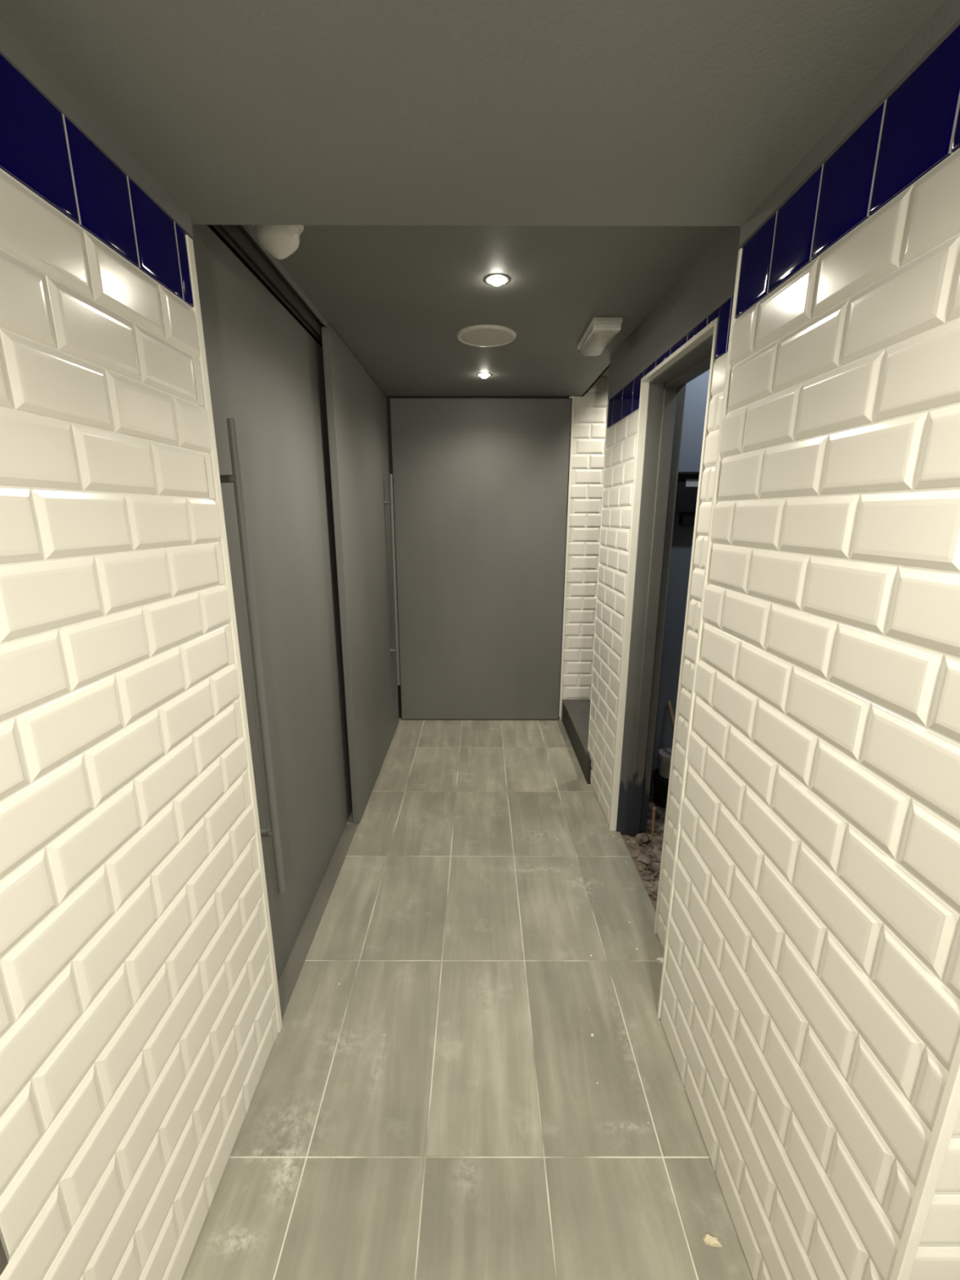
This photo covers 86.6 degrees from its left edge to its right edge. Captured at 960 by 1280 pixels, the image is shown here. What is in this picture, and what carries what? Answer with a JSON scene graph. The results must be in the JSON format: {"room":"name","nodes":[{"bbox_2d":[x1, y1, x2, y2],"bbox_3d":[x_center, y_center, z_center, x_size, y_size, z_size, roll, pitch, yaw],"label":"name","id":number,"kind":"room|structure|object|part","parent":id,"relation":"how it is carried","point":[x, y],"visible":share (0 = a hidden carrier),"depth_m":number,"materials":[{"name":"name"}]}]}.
{"room":"corridor","nodes":[
{"label":"corridor","id":0,"kind":"room"},
{"bbox_2d":[0,19,282,1279],"bbox_3d":[-1.417,0.276,0.891,1.568,2.236,1.003,0,14,0],"label":"wall","id":1,"kind":"structure","parent":0,"point":[140,1016],"depth_m":0.87,"materials":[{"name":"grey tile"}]},
{"bbox_3d":[-0.641,0.184,1.371,0.014,2.188,0.023,0,14,0],"label":"edge trim","id":2,"kind":"part","parent":1,"relation":"part of","materials":[{"name":"white tile"}]},
{"bbox_2d":[277,823,358,1019],"bbox_3d":[-0.684,1.112,2.180,0.074,0.002,1.101,0,14,0],"label":"trim","id":3,"kind":"structure","parent":1,"relation":"attached to","point":[290,975],"depth_m":2.06,"materials":[{"name":"grey metal"}]},
{"bbox_2d":[182,717,753,1279],"bbox_3d":[-0.004,1.449,1.019,4.400,0.100,6.509,0,14,0],"label":"floor","id":4,"kind":"structure","parent":0,"point":[477,1137],"depth_m":1.52,"materials":[{"name":"tile"}]},
{"bbox_2d":[337,813,648,1123],"bbox_3d":[0.009,1.111,2.186,1.301,0.006,1.368,4,14,15],"label":"crumbs","id":5,"kind":"object","parent":4,"relation":"on","point":[592,1034],"visible":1,"depth_m":1.90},
{"bbox_2d":[561,699,591,783],"bbox_3d":[1.275,0.680,3.594,1.238,0.177,1.007,0,14,0],"label":"step","id":6,"kind":"structure","parent":4,"relation":"on","point":[575,713],"depth_m":3.62,"materials":[{"name":"grey tile"}]},
{"bbox_2d":[625,801,664,900],"bbox_3d":[1.120,1.044,2.521,0.764,0.062,0.999,0,14,0],"label":"rubble","id":7,"kind":"object","parent":4,"relation":"on","point":[653,864],"visible":0.21,"depth_m":2.52,"materials":[{"name":"grey stone"}]},
{"bbox_2d":[651,807,655,835],"bbox_3d":[0.896,0.939,2.631,0.016,0.166,0.017,-3,14,-11],"label":"strip","id":8,"kind":"object","parent":4,"relation":"on","point":[654,808],"visible":1,"depth_m":2.63,"materials":[{"name":"brown wood"}]},
{"bbox_2d":[654,957,663,964],"bbox_3d":[0.664,1.182,1.880,0.036,0.012,0.022,0,14,0],"label":"flake","id":9,"kind":"object","parent":4,"relation":"on","point":[660,960],"visible":0.72,"depth_m":1.88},
{"bbox_2d":[652,768,669,808],"bbox_3d":[1.080,0.858,2.945,0.167,0.180,0.167,0,14,0],"label":"tub","id":10,"kind":"object","parent":4,"relation":"on","point":[660,787],"visible":0.44,"depth_m":2.90,"materials":[{"name":"black plastic"}]},
{"bbox_3d":[1.080,0.782,2.926,0.167,0.022,0.167,0,14,0],"label":"lid","id":11,"kind":"part","parent":10,"relation":"part of","materials":[{"name":"black plastic"}]},
{"bbox_2d":[657,747,671,778],"bbox_3d":[1.080,0.706,2.902,0.133,0.135,0.133,0,14,0],"label":"pot","id":12,"kind":"object","parent":10,"relation":"on","point":[664,754],"visible":0.58,"depth_m":2.87,"materials":[{"name":"grey metal"}]},
{"bbox_3d":[1.080,0.651,2.889,0.133,0.022,0.133,0,14,0],"label":"lid","id":13,"kind":"part","parent":12,"relation":"part of","materials":[{"name":"grey metal"}]},
{"bbox_2d":[666,700,675,731],"bbox_3d":[1.109,0.689,2.759,0.022,0.610,0.454,-2,14,-9],"label":"wooden pole","id":14,"kind":"object","parent":4,"relation":"on","point":[668,703],"visible":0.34,"depth_m":2.86,"materials":[{"name":"brown wood"}]},
{"bbox_2d":[703,1233,722,1247],"bbox_3d":[0.528,1.361,1.155,0.040,0.008,0.018,4,14,14],"label":"chip","id":15,"kind":"object","parent":4,"relation":"on","point":[708,1240],"visible":1,"depth_m":1.15,"materials":[{"name":"beige wood"}]},
{"bbox_2d":[0,0,945,397],"bbox_3d":[0.001,-0.960,0.445,4.400,0.387,6.520,0,14,0],"label":"ceiling","id":16,"kind":"structure","parent":0,"point":[584,154],"depth_m":0.86,"materials":[{"name":"grey paint"}]},
{"bbox_2d":[252,225,303,259],"bbox_3d":[-0.555,-1.111,1.401,0.145,0.110,0.142,0,14,0],"label":"dome camera","id":17,"kind":"object","parent":16,"relation":"attached to","point":[281,242],"visible":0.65,"depth_m":1.38,"materials":[{"name":"white plastic"}]},
{"bbox_2d":[206,224,385,396],"bbox_3d":[-0.701,-1.357,2.313,0.097,0.064,2.460,0,14,0],"label":"door track","id":18,"kind":"object","parent":16,"relation":"attached to","point":[242,240],"visible":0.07,"depth_m":1.68,"materials":[{"name":"brown metal"}]},
{"bbox_2d":[190,224,352,982],"bbox_3d":[-0.696,-0.087,2.168,0.102,2.319,1.646,0,14,0],"label":"door","id":19,"kind":"structure","parent":18,"relation":"hanging from","point":[266,377],"depth_m":1.80,"materials":[{"name":"grey paint"}]},
{"bbox_3d":[-0.681,-0.437,1.382,0.049,0.021,0.021,0,14,0],"label":"handle post","id":20,"kind":"part","parent":19,"relation":"part of","materials":[{"name":"metal"}]},
{"bbox_3d":[-0.657,0.126,1.520,0.025,1.461,0.025,0,14,0],"label":"pull handle","id":21,"kind":"part","parent":19,"relation":"part of","materials":[{"name":"grey paint"}]},
{"bbox_3d":[-0.683,0.621,1.641,0.049,0.021,0.021,0,14,0],"label":"handle post","id":22,"kind":"part","parent":19,"relation":"part of","materials":[{"name":"silver metal"}]},
{"bbox_2d":[321,326,399,822],"bbox_3d":[-0.625,-0.336,3.091,0.098,2.364,1.355,0,14,0],"label":"door","id":23,"kind":"structure","parent":18,"relation":"hanging from","point":[362,496],"depth_m":2.81,"materials":[{"name":"grey paint"}]},
{"bbox_3d":[-0.613,-0.912,3.385,0.049,0.021,0.021,0,14,0],"label":"handle post","id":24,"kind":"part","parent":23,"relation":"part of","materials":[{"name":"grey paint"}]},
{"bbox_3d":[-0.589,-0.380,3.515,0.025,1.455,0.025,0,14,0],"label":"pull handle","id":25,"kind":"part","parent":23,"relation":"part of","materials":[{"name":"grey paint"}]},
{"bbox_2d":[476,373,491,377],"bbox_3d":[0.025,-1.570,2.983,0.088,0.068,0.088,0,14,0],"label":"recessed light","id":26,"kind":"object","parent":16,"relation":"in","point":[481,375],"visible":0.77,"depth_m":2.98,"materials":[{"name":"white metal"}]},
{"bbox_2d":[456,324,515,346],"bbox_3d":[0.029,-1.390,2.337,0.274,0.011,0.274,0,14,0],"label":"ceiling speaker","id":27,"kind":"object","parent":16,"relation":"attached to","point":[478,335],"visible":1,"depth_m":2.31,"materials":[{"name":"white plastic"}]},
{"bbox_2d":[461,328,511,345],"bbox_3d":[0.029,-1.387,2.337,0.234,0.004,0.234,0,14,0],"label":"grille","id":28,"kind":"object","parent":27,"relation":"attached to","point":[468,336],"depth_m":2.32,"materials":[{"name":"grey plastic"}]},
{"bbox_2d":[484,273,509,285],"bbox_3d":[0.060,-1.275,1.776,0.088,0.068,0.088,0,14,0],"label":"recessed light","id":29,"kind":"object","parent":16,"relation":"in","point":[496,279],"visible":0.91,"depth_m":1.77,"materials":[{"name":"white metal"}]},
{"bbox_2d":[577,316,622,355],"bbox_3d":[0.531,-1.352,2.290,0.124,0.060,0.356,0,14,0],"label":"emergency light","id":30,"kind":"object","parent":16,"relation":"attached to","point":[601,331],"visible":1,"depth_m":2.18,"materials":[{"name":"white plastic"}]},
{"bbox_2d":[579,328,617,355],"bbox_3d":[0.531,-1.343,2.292,0.110,0.040,0.320,0,14,0],"label":"diffuser","id":31,"kind":"object","parent":30,"relation":"attached to","point":[593,341],"depth_m":2.25,"materials":[{"name":"white plastic"}]},
{"bbox_2d":[386,397,570,717],"bbox_3d":[-0.086,-0.586,3.866,1.436,2.500,0.050,0,14,0],"label":"wall","id":32,"kind":"structure","parent":0,"point":[388,414],"depth_m":3.64,"materials":[{"name":"grey paint"}]},
{"bbox_2d":[390,398,571,719],"bbox_3d":[0.003,-0.522,3.828,1.254,2.374,0.045,0,14,0],"label":"door","id":33,"kind":"structure","parent":32,"relation":"in","point":[480,485],"depth_m":3.78,"materials":[{"name":"grey paint"}]},
{"bbox_2d":[558,366,609,719],"bbox_3d":[1.295,-0.736,3.309,1.324,3.060,1.066,0,14,0],"label":"wall","id":34,"kind":"structure","parent":0,"point":[589,422],"depth_m":3.76,"materials":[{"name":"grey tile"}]},
{"bbox_2d":[559,395,581,717],"bbox_3d":[0.656,-0.535,3.811,0.080,2.370,0.024,0,14,0],"label":"trim","id":35,"kind":"structure","parent":34,"relation":"attached to","point":[573,397],"depth_m":3.77,"materials":[{"name":"white plastic"}]},
{"bbox_2d":[587,226,742,950],"bbox_3d":[0.740,-0.121,2.159,0.112,2.410,1.601,0,14,-1],"label":"wall","id":36,"kind":"structure","parent":0,"point":[698,306],"depth_m":2.17,"materials":[{"name":"white tile"}]},
{"bbox_3d":[0.729,-0.203,2.957,0.111,2.190,0.012,0,14,0],"label":"edge trim","id":37,"kind":"part","parent":36,"relation":"part of","materials":[{"name":"white tile"}]},
{"bbox_3d":[0.702,0.026,2.082,0.034,2.163,0.695,0,14,-1],"label":"doorway trim","id":38,"kind":"part","parent":36,"relation":"part of","materials":[{"name":"white tile"}]},
{"bbox_2d":[616,333,713,835],"bbox_3d":[0.794,0.024,2.081,0.164,2.187,0.702,0,14,0],"label":"door frame","id":39,"kind":"structure","parent":36,"relation":"in","point":[667,391],"depth_m":2.33,"materials":[{"name":"grey paint"}]},
{"bbox_2d":[648,368,710,794],"bbox_3d":[1.448,-0.258,2.051,1.300,2.830,1.505,0,14,0],"label":"wall","id":40,"kind":"structure","parent":0,"point":[696,390],"depth_m":2.75,"materials":[{"name":"paint"}]},
{"bbox_2d":[674,471,699,525],"bbox_3d":[1.093,-0.720,2.607,0.220,0.262,0.085,0,14,0],"label":"wall box","id":41,"kind":"object","parent":40,"relation":"attached to","point":[686,490],"visible":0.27,"depth_m":2.59,"materials":[{"name":"black plastic"}]},
{"bbox_2d":[657,0,959,1279],"bbox_3d":[1.392,0.079,0.956,1.613,2.603,0.856,0,14,0],"label":"wall","id":42,"kind":"structure","parent":0,"point":[809,1006],"depth_m":0.84,"materials":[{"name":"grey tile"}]}
]}

